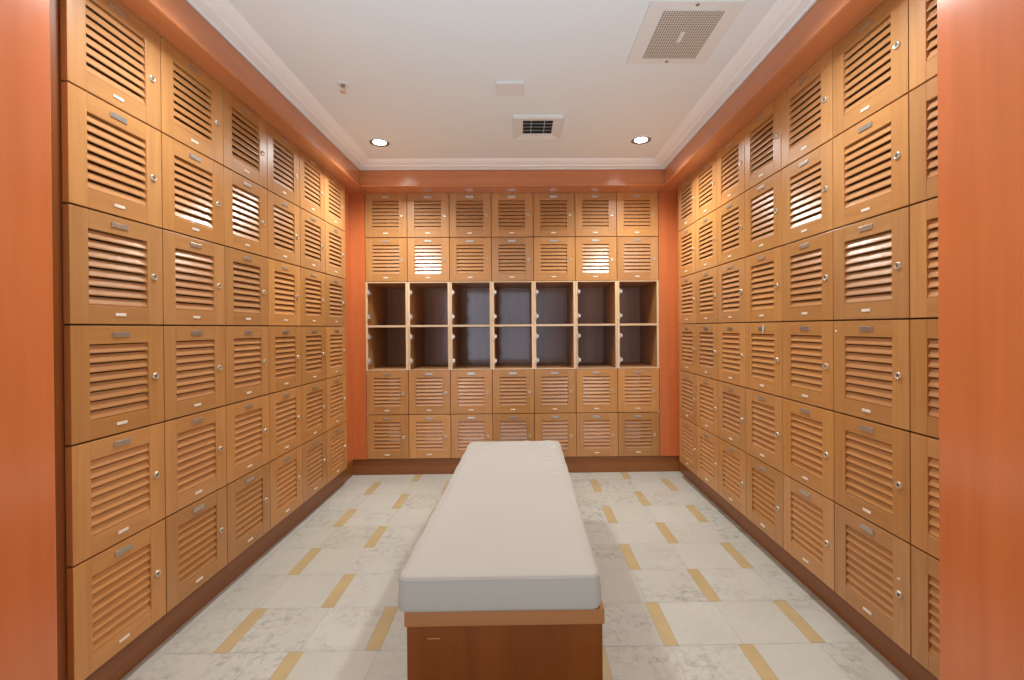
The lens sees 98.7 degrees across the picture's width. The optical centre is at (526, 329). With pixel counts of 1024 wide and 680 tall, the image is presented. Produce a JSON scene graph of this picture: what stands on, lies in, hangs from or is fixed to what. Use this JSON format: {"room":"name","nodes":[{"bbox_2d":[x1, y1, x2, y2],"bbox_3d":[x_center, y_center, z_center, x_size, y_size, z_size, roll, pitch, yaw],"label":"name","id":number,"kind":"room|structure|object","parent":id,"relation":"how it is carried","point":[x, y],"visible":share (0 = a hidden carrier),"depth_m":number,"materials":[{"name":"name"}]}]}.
{"room":"changing room","nodes":[
{"label":"changing room","id":0,"kind":"room"},
{"bbox_2d":[0,0,57,679],"bbox_3d":[-1.677,-0.030,1.004,0.832,2.497,0.331,0,0,-1],"label":"wall","id":1,"kind":"structure","parent":0,"point":[28,594],"depth_m":1.11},
{"bbox_2d":[50,0,66,679],"bbox_3d":[-1.406,0.051,1.246,0.030,2.325,0.144,0,0,-1],"label":"trim","id":2,"kind":"structure","parent":1,"relation":"attached to","point":[54,4],"depth_m":1.30,"materials":[{"name":"brown wood"}]},
{"bbox_2d":[84,460,353,679],"bbox_3d":[-1.431,1.146,2.414,0.023,0.128,2.468,0,0,-1],"label":"baseboard","id":3,"kind":"structure","parent":1,"relation":"attached to","point":[132,654],"depth_m":1.91,"materials":[{"name":"brown wood"}]},
{"bbox_2d":[117,0,367,193],"bbox_3d":[-1.341,-1.199,2.394,0.106,0.174,2.448,0,0,-1],"label":"soffit","id":4,"kind":"structure","parent":1,"relation":"attached to","point":[177,22],"depth_m":1.98,"materials":[{"name":"brown wood"}]},
{"bbox_2d":[186,0,817,169],"bbox_3d":[-0.096,-1.272,2.315,2.396,0.046,2.280,0,0,-1],"label":"trim","id":5,"kind":"structure","parent":1,"relation":"attached to","point":[221,15],"depth_m":2.39,"materials":[{"name":"paint"}]},
{"bbox_2d":[120,0,882,193],"bbox_3d":[-0.094,-1.337,2.599,4.100,0.080,3.490,0,0,-1],"label":"ceiling","id":6,"kind":"structure","parent":0,"point":[421,76],"depth_m":2.19,"materials":[{"name":"paint"}]},
{"bbox_2d":[360,169,664,193],"bbox_3d":[-0.111,-1.213,3.542,2.408,0.174,0.185,0,0,-1],"label":"trim","id":7,"kind":"structure","parent":6,"relation":"attached to","point":[652,180],"depth_m":3.46,"materials":[{"name":"brown wood"}]},
{"bbox_2d":[626,0,747,63],"bbox_3d":[0.678,-1.293,1.936,0.384,0.014,0.410,0,0,-1],"label":"ceiling vent","id":8,"kind":"object","parent":6,"relation":"in","point":[670,31],"visible":1,"depth_m":1.90,"materials":[{"name":"metal"}]},
{"bbox_2d":[658,0,884,192],"bbox_3d":[1.155,-1.218,2.422,0.120,0.174,2.458,0,0,-1],"label":"trim","id":9,"kind":"structure","parent":6,"relation":"attached to","point":[826,22],"depth_m":2.01,"materials":[{"name":"brown wood"}]},
{"bbox_2d":[120,471,908,679],"bbox_3d":[-0.062,1.227,2.139,2.774,0.050,3.170,0,0,-1],"label":"floor","id":10,"kind":"structure","parent":0,"point":[687,593],"depth_m":1.93,"materials":[{"name":"tile"}]},
{"bbox_2d":[65,519,165,679],"bbox_3d":[-1.640,0.902,1.492,0.556,0.365,0.346,0,0,-1],"label":"locker","id":11,"kind":"object","parent":10,"relation":"on","point":[117,593],"visible":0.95,"depth_m":1.46,"materials":[{"name":"brown wood"}]},
{"bbox_2d":[64,423,164,566],"bbox_3d":[-1.643,0.536,1.490,0.556,0.365,0.346,0,0,-1],"label":"locker","id":12,"kind":"object","parent":11,"relation":"on","point":[114,484],"visible":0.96,"depth_m":1.46,"materials":[{"name":"brown wood"}]},
{"bbox_2d":[63,325,163,444],"bbox_3d":[-1.645,0.171,1.489,0.556,0.365,0.346,0,0,-1],"label":"locker","id":13,"kind":"object","parent":12,"relation":"on","point":[113,375],"visible":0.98,"depth_m":1.46,"materials":[{"name":"brown wood"}]},
{"bbox_2d":[61,204,162,324],"bbox_3d":[-1.648,-0.196,1.488,0.556,0.365,0.346,0,0,-1],"label":"locker","id":14,"kind":"object","parent":13,"relation":"on","point":[112,265],"visible":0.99,"depth_m":1.46,"materials":[{"name":"brown wood"}]},
{"bbox_2d":[60,82,161,227],"bbox_3d":[-1.651,-0.561,1.486,0.556,0.365,0.346,0,0,-1],"label":"locker","id":15,"kind":"object","parent":14,"relation":"on","point":[111,159],"visible":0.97,"depth_m":1.46,"materials":[{"name":"brown wood"}]},
{"bbox_2d":[59,0,160,130],"bbox_3d":[-1.654,-0.927,1.485,0.556,0.365,0.346,0,0,-1],"label":"locker","id":16,"kind":"object","parent":15,"relation":"on","point":[106,51],"visible":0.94,"depth_m":1.49,"materials":[{"name":"brown wood"}]},
{"bbox_2d":[163,486,226,612],"bbox_3d":[-1.645,0.901,1.839,0.556,0.365,0.346,0,0,-1],"label":"locker","id":17,"kind":"object","parent":10,"relation":"on","point":[196,533],"visible":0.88,"depth_m":1.82,"materials":[{"name":"brown wood"}]},
{"bbox_2d":[155,406,225,516],"bbox_3d":[-1.647,0.535,1.838,0.556,0.365,0.346,0,0,-1],"label":"locker","id":18,"kind":"object","parent":17,"relation":"on","point":[195,443],"visible":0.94,"depth_m":1.82,"materials":[{"name":"brown wood"}]},
{"bbox_2d":[154,325,225,420],"bbox_3d":[-1.650,0.169,1.836,0.556,0.365,0.346,0,0,-1],"label":"locker","id":19,"kind":"object","parent":18,"relation":"on","point":[193,356],"visible":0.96,"depth_m":1.82,"materials":[{"name":"brown wood"}]},
{"bbox_2d":[154,230,224,325],"bbox_3d":[-1.653,-0.197,1.835,0.556,0.365,0.346,0,0,-1],"label":"locker","id":20,"kind":"object","parent":19,"relation":"on","point":[192,268],"visible":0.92,"depth_m":1.83,"materials":[{"name":"brown wood"}]},
{"bbox_2d":[155,133,223,244],"bbox_3d":[-1.655,-0.563,1.833,0.556,0.365,0.346,0,0,-1],"label":"locker","id":21,"kind":"object","parent":20,"relation":"on","point":[191,182],"visible":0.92,"depth_m":1.83,"materials":[{"name":"brown wood"}]},
{"bbox_2d":[159,36,222,164],"bbox_3d":[-1.658,-0.929,1.832,0.556,0.365,0.346,0,0,-1],"label":"locker","id":22,"kind":"object","parent":21,"relation":"on","point":[191,99],"visible":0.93,"depth_m":1.83,"materials":[{"name":"brown wood"}]},
{"bbox_2d":[225,463,269,563],"bbox_3d":[-1.649,0.900,2.186,0.556,0.365,0.346,0,0,-1],"label":"locker","id":23,"kind":"object","parent":10,"relation":"on","point":[248,496],"visible":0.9,"depth_m":2.17,"materials":[{"name":"brown wood"}]},
{"bbox_2d":[219,395,269,483],"bbox_3d":[-1.652,0.534,2.185,0.556,0.365,0.346,0,0,-1],"label":"locker","id":24,"kind":"object","parent":23,"relation":"on","point":[247,421],"visible":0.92,"depth_m":2.17,"materials":[{"name":"brown wood"}]},
{"bbox_2d":[225,326,268,404],"bbox_3d":[-1.655,0.168,2.183,0.556,0.365,0.346,0,0,-1],"label":"locker","id":25,"kind":"object","parent":24,"relation":"on","point":[246,347],"visible":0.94,"depth_m":2.18,"materials":[{"name":"brown wood"}]},
{"bbox_2d":[218,247,267,325],"bbox_3d":[-1.657,-0.198,2.182,0.556,0.365,0.346,0,0,-1],"label":"locker","id":26,"kind":"object","parent":25,"relation":"on","point":[245,274],"visible":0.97,"depth_m":2.18,"materials":[{"name":"brown wood"}]},
{"bbox_2d":[217,167,267,256],"bbox_3d":[-1.660,-0.564,2.181,0.556,0.365,0.346,0,0,-1],"label":"locker","id":27,"kind":"object","parent":26,"relation":"on","point":[245,201],"visible":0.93,"depth_m":2.18,"materials":[{"name":"brown wood"}]},
{"bbox_2d":[222,87,266,188],"bbox_3d":[-1.663,-0.930,2.179,0.556,0.365,0.346,0,0,-1],"label":"locker","id":28,"kind":"object","parent":27,"relation":"on","point":[244,130],"visible":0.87,"depth_m":2.18,"materials":[{"name":"brown wood"}]},
{"bbox_2d":[268,445,302,528],"bbox_3d":[-1.653,0.899,2.533,0.556,0.365,0.346,0,0,-1],"label":"locker","id":29,"kind":"object","parent":10,"relation":"on","point":[286,495],"visible":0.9,"depth_m":2.52,"materials":[{"name":"brown wood"}]},
{"bbox_2d":[265,386,301,460],"bbox_3d":[-1.656,0.533,2.532,0.556,0.365,0.346,0,0,-1],"label":"locker","id":30,"kind":"object","parent":29,"relation":"on","point":[285,406],"visible":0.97,"depth_m":2.52,"materials":[{"name":"brown wood"}]},
{"bbox_2d":[266,326,300,392],"bbox_3d":[-1.659,0.167,2.530,0.556,0.365,0.346,0,0,-1],"label":"locker","id":31,"kind":"object","parent":30,"relation":"on","point":[284,341],"visible":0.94,"depth_m":2.53,"materials":[{"name":"brown wood"}]},
{"bbox_2d":[262,259,300,325],"bbox_3d":[-1.662,-0.199,2.529,0.556,0.365,0.346,0,0,-1],"label":"locker","id":32,"kind":"object","parent":31,"relation":"on","point":[284,285],"visible":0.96,"depth_m":2.53,"materials":[{"name":"brown wood"}]},
{"bbox_2d":[265,190,299,265],"bbox_3d":[-1.665,-0.565,2.528,0.556,0.365,0.346,0,0,-1],"label":"locker","id":33,"kind":"object","parent":32,"relation":"on","point":[283,217],"visible":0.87,"depth_m":2.53,"materials":[{"name":"brown wood"}]},
{"bbox_2d":[266,122,299,206],"bbox_3d":[-1.667,-0.931,2.526,0.556,0.365,0.346,0,0,-1],"label":"locker","id":34,"kind":"object","parent":33,"relation":"on","point":[283,179],"visible":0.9,"depth_m":2.53,"materials":[{"name":"brown wood"}]},
{"bbox_2d":[338,185,366,463],"bbox_3d":[-1.398,0.032,3.525,0.136,2.345,0.239,0,0,-1],"label":"wall","id":35,"kind":"structure","parent":10,"relation":"on","point":[355,269],"depth_m":3.62,"materials":[{"name":"orange paint"}]},
{"bbox_2d":[367,414,409,458],"bbox_3d":[-1.153,0.890,3.903,0.346,0.365,0.556,0,0,-1],"label":"locker","id":36,"kind":"object","parent":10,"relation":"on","point":[382,442],"visible":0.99,"depth_m":3.63,"materials":[{"name":"brown wood"}]},
{"bbox_2d":[366,370,408,414],"bbox_3d":[-1.156,0.524,3.901,0.346,0.365,0.556,0,0,-1],"label":"locker","id":37,"kind":"object","parent":36,"relation":"on","point":[380,401],"visible":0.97,"depth_m":3.63,"materials":[{"name":"brown wood"}]},
{"bbox_2d":[366,326,407,370],"bbox_3d":[-1.158,0.158,3.894,0.346,0.365,0.568,0,0,-1],"label":"locker","id":38,"kind":"object","parent":37,"relation":"on","point":[386,346],"visible":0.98,"depth_m":4.00,"materials":[{"name":"brown wood"}]},
{"bbox_2d":[365,282,407,325],"bbox_3d":[-1.161,-0.208,3.893,0.346,0.365,0.568,0,0,-1],"label":"locker","id":39,"kind":"object","parent":38,"relation":"on","point":[386,302],"visible":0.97,"depth_m":3.98,"materials":[{"name":"laminate"}]},
{"bbox_2d":[365,238,407,281],"bbox_3d":[-1.164,-0.574,3.897,0.346,0.365,0.556,0,0,-1],"label":"locker","id":40,"kind":"object","parent":39,"relation":"on","point":[376,249],"visible":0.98,"depth_m":3.63,"materials":[{"name":"brown wood"}]},
{"bbox_2d":[365,194,407,237],"bbox_3d":[-1.167,-0.940,3.896,0.346,0.365,0.556,0,0,-1],"label":"locker","id":41,"kind":"object","parent":40,"relation":"on","point":[377,206],"visible":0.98,"depth_m":3.63,"materials":[{"name":"brown wood"}]},
{"bbox_2d":[409,414,450,457],"bbox_3d":[-0.806,0.887,3.907,0.346,0.365,0.556,0,0,-1],"label":"locker","id":42,"kind":"object","parent":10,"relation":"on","point":[424,441],"visible":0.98,"depth_m":3.64,"materials":[{"name":"brown wood"}]},
{"bbox_2d":[409,370,450,413],"bbox_3d":[-0.808,0.521,3.906,0.346,0.365,0.556,0,0,-1],"label":"locker","id":43,"kind":"object","parent":42,"relation":"on","point":[418,391],"visible":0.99,"depth_m":3.63,"materials":[{"name":"brown wood"}]},
{"bbox_2d":[408,326,449,369],"bbox_3d":[-0.811,0.155,3.898,0.346,0.365,0.568,0,0,-1],"label":"locker","id":44,"kind":"object","parent":43,"relation":"on","point":[428,346],"visible":0.94,"depth_m":4.12,"materials":[{"name":"laminate"}]},
{"bbox_2d":[408,282,449,325],"bbox_3d":[-0.814,-0.211,3.897,0.346,0.365,0.568,0,0,-1],"label":"locker","id":45,"kind":"object","parent":44,"relation":"on","point":[428,302],"visible":0.92,"depth_m":4.13,"materials":[{"name":"laminate"}]},
{"bbox_2d":[407,238,449,281],"bbox_3d":[-0.817,-0.577,3.902,0.346,0.365,0.556,0,0,-1],"label":"locker","id":46,"kind":"object","parent":45,"relation":"on","point":[417,247],"visible":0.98,"depth_m":3.63,"materials":[{"name":"brown wood"}]},
{"bbox_2d":[407,193,449,237],"bbox_3d":[-0.820,-0.943,3.900,0.346,0.365,0.556,0,0,-1],"label":"locker","id":47,"kind":"object","parent":46,"relation":"on","point":[418,205],"visible":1,"depth_m":3.63,"materials":[{"name":"brown wood"}]},
{"bbox_2d":[451,413,492,457],"bbox_3d":[-0.459,0.884,3.912,0.346,0.365,0.556,0,0,-1],"label":"locker","id":48,"kind":"object","parent":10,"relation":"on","point":[462,429],"visible":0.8,"depth_m":3.64,"materials":[{"name":"brown wood"}]},
{"bbox_2d":[451,370,492,413],"bbox_3d":[-0.461,0.518,3.910,0.346,0.365,0.556,0,0,-1],"label":"locker","id":49,"kind":"object","parent":48,"relation":"on","point":[460,404],"visible":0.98,"depth_m":3.64,"materials":[{"name":"brown wood"}]},
{"bbox_2d":[450,326,491,369],"bbox_3d":[-0.464,0.152,3.903,0.346,0.365,0.568,0,0,-1],"label":"locker","id":50,"kind":"object","parent":49,"relation":"on","point":[470,346],"visible":0.95,"depth_m":4.17,"materials":[{"name":"laminate"}]},
{"bbox_2d":[450,281,492,325],"bbox_3d":[-0.467,-0.213,3.902,0.346,0.365,0.568,0,0,-1],"label":"locker","id":51,"kind":"object","parent":50,"relation":"on","point":[470,302],"visible":0.96,"depth_m":4.17,"materials":[{"name":"laminate"}]},
{"bbox_2d":[450,238,491,281],"bbox_3d":[-0.470,-0.580,3.906,0.346,0.365,0.556,0,0,-1],"label":"locker","id":52,"kind":"object","parent":51,"relation":"on","point":[457,245],"visible":0.96,"depth_m":3.64,"materials":[{"name":"brown wood"}]},
{"bbox_2d":[449,193,491,237],"bbox_3d":[-0.472,-0.946,3.905,0.346,0.365,0.556,0,0,-1],"label":"locker","id":53,"kind":"object","parent":52,"relation":"on","point":[459,203],"visible":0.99,"depth_m":3.63,"materials":[{"name":"brown wood"}]},
{"bbox_2d":[404,599,604,679],"bbox_3d":[-0.073,1.007,2.031,0.582,0.387,1.513,0,0,-1],"label":"bench","id":54,"kind":"object","parent":10,"relation":"on","point":[525,644],"visible":0.41,"depth_m":1.28,"materials":[{"name":"brown wood"}]},
{"bbox_2d":[398,440,600,611],"bbox_3d":[-0.082,0.756,2.030,0.611,0.114,1.542,0,0,-1],"label":"bench cushion","id":55,"kind":"object","parent":54,"relation":"on","point":[507,531],"visible":1,"depth_m":1.46,"materials":[{"name":"beige leather"}]},
{"bbox_2d":[493,413,534,440],"bbox_3d":[-0.112,0.882,3.916,0.346,0.365,0.556,0,0,-1],"label":"locker","id":56,"kind":"object","parent":10,"relation":"on","point":[503,423],"visible":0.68,"depth_m":3.65,"materials":[{"name":"brown wood"}]},
{"bbox_2d":[493,369,533,412],"bbox_3d":[-0.114,0.516,3.915,0.346,0.365,0.556,0,0,-1],"label":"locker","id":57,"kind":"object","parent":56,"relation":"on","point":[503,402],"visible":1,"depth_m":3.64,"materials":[{"name":"brown wood"}]},
{"bbox_2d":[492,325,533,369],"bbox_3d":[-0.117,0.150,3.908,0.346,0.365,0.568,0,0,-1],"label":"locker","id":58,"kind":"object","parent":57,"relation":"on","point":[512,345],"visible":0.98,"depth_m":4.18,"materials":[{"name":"laminate"}]},
{"bbox_2d":[492,281,533,325],"bbox_3d":[-0.120,-0.216,3.906,0.346,0.365,0.568,0,0,-1],"label":"locker","id":59,"kind":"object","parent":58,"relation":"on","point":[512,301],"visible":0.98,"depth_m":4.17,"materials":[{"name":"laminate"}]},
{"bbox_2d":[492,237,532,280],"bbox_3d":[-0.122,-0.582,3.911,0.346,0.365,0.556,0,0,-1],"label":"locker","id":60,"kind":"object","parent":59,"relation":"on","point":[500,245],"visible":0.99,"depth_m":3.64,"materials":[{"name":"brown wood"}]},
{"bbox_2d":[491,193,532,236],"bbox_3d":[-0.125,-0.948,3.909,0.346,0.365,0.556,0,0,-1],"label":"locker","id":61,"kind":"object","parent":60,"relation":"on","point":[499,201],"visible":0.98,"depth_m":3.64,"materials":[{"name":"brown wood"}]},
{"bbox_2d":[353,456,678,474],"bbox_3d":[-0.082,1.131,3.657,2.708,0.129,0.021,0,0,-1],"label":"baseboard","id":62,"kind":"structure","parent":10,"relation":"on","point":[585,463],"depth_m":3.65,"materials":[{"name":"brown wood"}]},
{"bbox_2d":[534,412,575,456],"bbox_3d":[0.236,0.879,3.921,0.346,0.365,0.556,0,0,-1],"label":"locker","id":63,"kind":"object","parent":10,"relation":"on","point":[563,425],"visible":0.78,"depth_m":3.65,"materials":[{"name":"brown wood"}]},
{"bbox_2d":[534,369,575,412],"bbox_3d":[0.233,0.513,3.919,0.346,0.365,0.556,0,0,-1],"label":"locker","id":64,"kind":"object","parent":63,"relation":"on","point":[557,403],"visible":0.99,"depth_m":3.65,"materials":[{"name":"brown wood"}]},
{"bbox_2d":[534,325,575,368],"bbox_3d":[0.230,0.147,3.912,0.346,0.365,0.568,0,0,-1],"label":"locker","id":65,"kind":"object","parent":64,"relation":"on","point":[554,345],"visible":0.98,"depth_m":4.18,"materials":[{"name":"laminate"}]},
{"bbox_2d":[534,281,575,324],"bbox_3d":[0.228,-0.219,3.911,0.346,0.365,0.568,0,0,-1],"label":"locker","id":66,"kind":"object","parent":65,"relation":"on","point":[554,301],"visible":0.88,"depth_m":4.18,"materials":[{"name":"laminate"}]},
{"bbox_2d":[533,237,574,280],"bbox_3d":[0.225,-0.585,3.915,0.346,0.365,0.556,0,0,-1],"label":"locker","id":67,"kind":"object","parent":66,"relation":"on","point":[541,245],"visible":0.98,"depth_m":3.65,"materials":[{"name":"brown wood"}]},
{"bbox_2d":[533,193,574,237],"bbox_3d":[0.222,-0.951,3.914,0.346,0.365,0.556,0,0,-1],"label":"locker","id":68,"kind":"object","parent":67,"relation":"on","point":[541,201],"visible":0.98,"depth_m":3.64,"materials":[{"name":"brown wood"}]},
{"bbox_2d":[576,412,617,456],"bbox_3d":[0.583,0.876,3.925,0.346,0.365,0.556,0,0,-1],"label":"locker","id":69,"kind":"object","parent":10,"relation":"on","point":[588,443],"visible":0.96,"depth_m":3.65,"materials":[{"name":"brown wood"}]},
{"bbox_2d":[576,369,617,412],"bbox_3d":[0.580,0.511,3.924,0.346,0.365,0.556,0,0,-1],"label":"locker","id":70,"kind":"object","parent":69,"relation":"on","point":[606,400],"visible":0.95,"depth_m":3.65,"materials":[{"name":"brown wood"}]},
{"bbox_2d":[576,325,617,368],"bbox_3d":[0.577,0.145,3.917,0.346,0.365,0.568,0,0,-1],"label":"locker","id":71,"kind":"object","parent":70,"relation":"on","point":[596,345],"visible":0.94,"depth_m":4.18,"materials":[{"name":"laminate"}]},
{"bbox_2d":[575,281,616,324],"bbox_3d":[0.575,-0.221,3.915,0.346,0.365,0.568,0,0,-1],"label":"locker","id":72,"kind":"object","parent":71,"relation":"on","point":[596,301],"visible":0.94,"depth_m":4.17,"materials":[{"name":"laminate"}]},
{"bbox_2d":[575,237,616,280],"bbox_3d":[0.572,-0.587,3.920,0.346,0.365,0.556,0,0,-1],"label":"locker","id":73,"kind":"object","parent":72,"relation":"on","point":[607,245],"visible":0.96,"depth_m":3.65,"materials":[{"name":"brown wood"}]},
{"bbox_2d":[575,193,616,236],"bbox_3d":[0.569,-0.953,3.918,0.346,0.365,0.556,0,0,-1],"label":"locker","id":74,"kind":"object","parent":73,"relation":"on","point":[604,202],"visible":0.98,"depth_m":3.65,"materials":[{"name":"brown wood"}]},
{"bbox_2d":[617,412,659,455],"bbox_3d":[0.930,0.874,3.930,0.346,0.365,0.556,0,0,-1],"label":"locker","id":75,"kind":"object","parent":10,"relation":"on","point":[644,442],"visible":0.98,"depth_m":3.66,"materials":[{"name":"brown wood"}]},
{"bbox_2d":[617,368,658,411],"bbox_3d":[0.927,0.508,3.928,0.346,0.365,0.556,0,0,-1],"label":"locker","id":76,"kind":"object","parent":75,"relation":"on","point":[646,388],"visible":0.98,"depth_m":3.66,"materials":[{"name":"brown wood"}]},
{"bbox_2d":[617,324,658,368],"bbox_3d":[0.925,0.142,3.921,0.346,0.365,0.568,0,0,-1],"label":"locker","id":77,"kind":"object","parent":76,"relation":"on","point":[638,345],"visible":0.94,"depth_m":4.03,"materials":[{"name":"laminate"}]},
{"bbox_2d":[617,280,658,324],"bbox_3d":[0.922,-0.224,3.920,0.346,0.365,0.568,0,0,-1],"label":"locker","id":78,"kind":"object","parent":77,"relation":"on","point":[637,301],"visible":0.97,"depth_m":4.02,"materials":[{"name":"laminate"}]},
{"bbox_2d":[616,237,657,280],"bbox_3d":[0.919,-0.590,3.924,0.346,0.365,0.556,0,0,-1],"label":"locker","id":79,"kind":"object","parent":78,"relation":"on","point":[647,247],"visible":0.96,"depth_m":3.65,"materials":[{"name":"brown wood"}]},
{"bbox_2d":[616,193,657,236],"bbox_3d":[0.916,-0.956,3.923,0.346,0.365,0.556,0,0,-1],"label":"locker","id":80,"kind":"object","parent":79,"relation":"on","point":[645,205],"visible":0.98,"depth_m":3.65,"materials":[{"name":"brown wood"}]},
{"bbox_2d":[658,187,682,455],"bbox_3d":[1.196,0.013,3.593,0.184,2.345,0.170,0,0,-1],"label":"wall","id":81,"kind":"structure","parent":10,"relation":"on","point":[669,442],"depth_m":3.66,"materials":[{"name":"orange paint"}]},
{"bbox_2d":[746,454,783,547],"bbox_3d":[1.506,0.876,2.296,0.556,0.365,0.346,0,0,-1],"label":"locker","id":82,"kind":"object","parent":10,"relation":"on","point":[764,483],"visible":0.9,"depth_m":2.28,"materials":[{"name":"brown wood"}]},
{"bbox_2d":[746,388,784,472],"bbox_3d":[1.503,0.510,2.295,0.556,0.365,0.346,0,0,-1],"label":"locker","id":83,"kind":"object","parent":82,"relation":"on","point":[764,411],"visible":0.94,"depth_m":2.28,"materials":[{"name":"brown wood"}]},
{"bbox_2d":[746,322,782,396],"bbox_3d":[1.500,0.144,2.294,0.556,0.365,0.346,0,0,-1],"label":"locker","id":84,"kind":"object","parent":83,"relation":"on","point":[764,343],"visible":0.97,"depth_m":2.28,"materials":[{"name":"brown wood"}]},
{"bbox_2d":[745,246,800,321],"bbox_3d":[1.498,-0.222,2.292,0.556,0.365,0.346,0,0,-1],"label":"locker","id":85,"kind":"object","parent":84,"relation":"on","point":[763,271],"visible":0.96,"depth_m":2.29,"materials":[{"name":"brown wood"}]},
{"bbox_2d":[745,170,787,256],"bbox_3d":[1.495,-0.588,2.291,0.556,0.365,0.346,0,0,-1],"label":"locker","id":86,"kind":"object","parent":85,"relation":"on","point":[763,202],"visible":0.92,"depth_m":2.28,"materials":[{"name":"brown wood"}]},
{"bbox_2d":[744,94,781,190],"bbox_3d":[1.492,-0.954,2.289,0.556,0.365,0.346,0,0,-1],"label":"locker","id":87,"kind":"object","parent":86,"relation":"on","point":[762,134],"visible":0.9,"depth_m":2.29,"materials":[{"name":"brown wood"}]},
{"bbox_2d":[679,456,938,679],"bbox_3d":[1.299,1.126,2.443,0.023,0.128,2.481,0,0,-1],"label":"baseboard","id":88,"kind":"structure","parent":10,"relation":"on","point":[900,659],"depth_m":1.90,"materials":[{"name":"brown wood"}]},
{"bbox_2d":[783,474,836,590],"bbox_3d":[1.510,0.877,1.949,0.556,0.365,0.346,0,0,-1],"label":"locker","id":89,"kind":"object","parent":10,"relation":"on","point":[808,515],"visible":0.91,"depth_m":1.93,"materials":[{"name":"brown wood"}]},
{"bbox_2d":[783,398,840,500],"bbox_3d":[1.508,0.511,1.948,0.556,0.365,0.346,0,0,-1],"label":"locker","id":90,"kind":"object","parent":89,"relation":"on","point":[808,429],"visible":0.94,"depth_m":1.93,"materials":[{"name":"brown wood"}]},
{"bbox_2d":[782,321,833,409],"bbox_3d":[1.505,0.145,1.946,0.556,0.365,0.346,0,0,-1],"label":"locker","id":91,"kind":"object","parent":90,"relation":"on","point":[808,346],"visible":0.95,"depth_m":1.93,"materials":[{"name":"brown wood"}]},
{"bbox_2d":[782,230,846,321],"bbox_3d":[1.502,-0.221,1.945,0.556,0.365,0.346,0,0,-1],"label":"locker","id":92,"kind":"object","parent":91,"relation":"on","point":[807,264],"visible":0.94,"depth_m":1.93,"materials":[{"name":"brown wood"}]},
{"bbox_2d":[782,140,835,244],"bbox_3d":[1.499,-0.587,1.944,0.556,0.365,0.346,0,0,-1],"label":"locker","id":93,"kind":"object","parent":92,"relation":"on","point":[807,183],"visible":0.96,"depth_m":1.93,"materials":[{"name":"brown wood"}]},
{"bbox_2d":[781,49,834,168],"bbox_3d":[1.496,-0.953,1.942,0.556,0.365,0.346,0,0,-1],"label":"locker","id":94,"kind":"object","parent":93,"relation":"on","point":[806,104],"visible":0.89,"depth_m":1.94,"materials":[{"name":"brown wood"}]},
{"bbox_2d":[835,503,913,654],"bbox_3d":[1.515,0.878,1.602,0.556,0.365,0.346,0,0,-1],"label":"locker","id":95,"kind":"object","parent":10,"relation":"on","point":[873,564],"visible":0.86,"depth_m":1.57,"materials":[{"name":"brown wood"}]},
{"bbox_2d":[834,412,919,542],"bbox_3d":[1.512,0.512,1.601,0.556,0.365,0.346,0,0,-1],"label":"locker","id":96,"kind":"object","parent":95,"relation":"on","point":[872,459],"visible":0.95,"depth_m":1.57,"materials":[{"name":"brown wood"}]},
{"bbox_2d":[834,319,919,430],"bbox_3d":[1.509,0.146,1.599,0.556,0.365,0.346,0,0,-1],"label":"locker","id":97,"kind":"object","parent":96,"relation":"on","point":[872,381],"visible":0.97,"depth_m":1.57,"materials":[{"name":"brown wood"}]},
{"bbox_2d":[833,207,937,319],"bbox_3d":[1.506,-0.220,1.598,0.556,0.365,0.346,0,0,-1],"label":"locker","id":98,"kind":"object","parent":97,"relation":"on","point":[871,257],"visible":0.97,"depth_m":1.58,"materials":[{"name":"brown wood"}]},
{"bbox_2d":[833,94,915,228],"bbox_3d":[1.504,-0.586,1.597,0.556,0.365,0.346,0,0,-1],"label":"locker","id":99,"kind":"object","parent":98,"relation":"on","point":[871,159],"visible":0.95,"depth_m":1.58,"materials":[{"name":"brown wood"}]},
{"bbox_2d":[832,0,910,136],"bbox_3d":[1.501,-0.952,1.595,0.556,0.365,0.346,0,0,-1],"label":"locker","id":100,"kind":"object","parent":99,"relation":"on","point":[871,62],"visible":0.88,"depth_m":1.58,"materials":[{"name":"brown wood"}]},
{"bbox_2d":[911,546,939,679],"bbox_3d":[1.519,0.880,1.255,0.556,0.365,0.346,0,0,-1],"label":"locker","id":101,"kind":"object","parent":10,"relation":"on","point":[925,595],"visible":0.34,"depth_m":1.37,"materials":[{"name":"brown wood"}]},
{"bbox_2d":[911,433,938,558],"bbox_3d":[1.517,0.514,1.254,0.556,0.365,0.346,0,0,-1],"label":"locker","id":102,"kind":"object","parent":101,"relation":"on","point":[924,448],"visible":0.28,"depth_m":1.37,"materials":[{"name":"brown wood"}]},
{"bbox_2d":[910,319,938,437],"bbox_3d":[1.514,0.148,1.252,0.556,0.365,0.346,0,0,-1],"label":"locker","id":103,"kind":"object","parent":102,"relation":"on","point":[924,341],"visible":0.3,"depth_m":1.37,"materials":[{"name":"brown wood"}]},
{"bbox_2d":[910,198,937,318],"bbox_3d":[1.511,-0.218,1.251,0.556,0.365,0.346,0,0,-1],"label":"locker","id":104,"kind":"object","parent":103,"relation":"on","point":[924,215],"visible":0.31,"depth_m":1.37,"materials":[{"name":"brown wood"}]},
{"bbox_2d":[909,76,937,203],"bbox_3d":[1.508,-0.584,1.249,0.556,0.365,0.346,0,0,-1],"label":"locker","id":105,"kind":"object","parent":104,"relation":"on","point":[923,101],"visible":0.2,"depth_m":1.37,"materials":[{"name":"brown wood"}]},
{"bbox_2d":[909,0,936,90],"bbox_3d":[1.506,-0.950,1.248,0.556,0.365,0.346,0,0,-1],"label":"locker","id":106,"kind":"object","parent":105,"relation":"on","point":[922,13],"visible":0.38,"depth_m":1.37,"materials":[{"name":"brown wood"}]},
{"bbox_2d":[937,0,1023,679],"bbox_3d":[1.179,-0.052,1.036,0.112,2.497,0.321,0,0,-1],"label":"wall","id":107,"kind":"structure","parent":10,"relation":"on","point":[980,43],"depth_m":1.08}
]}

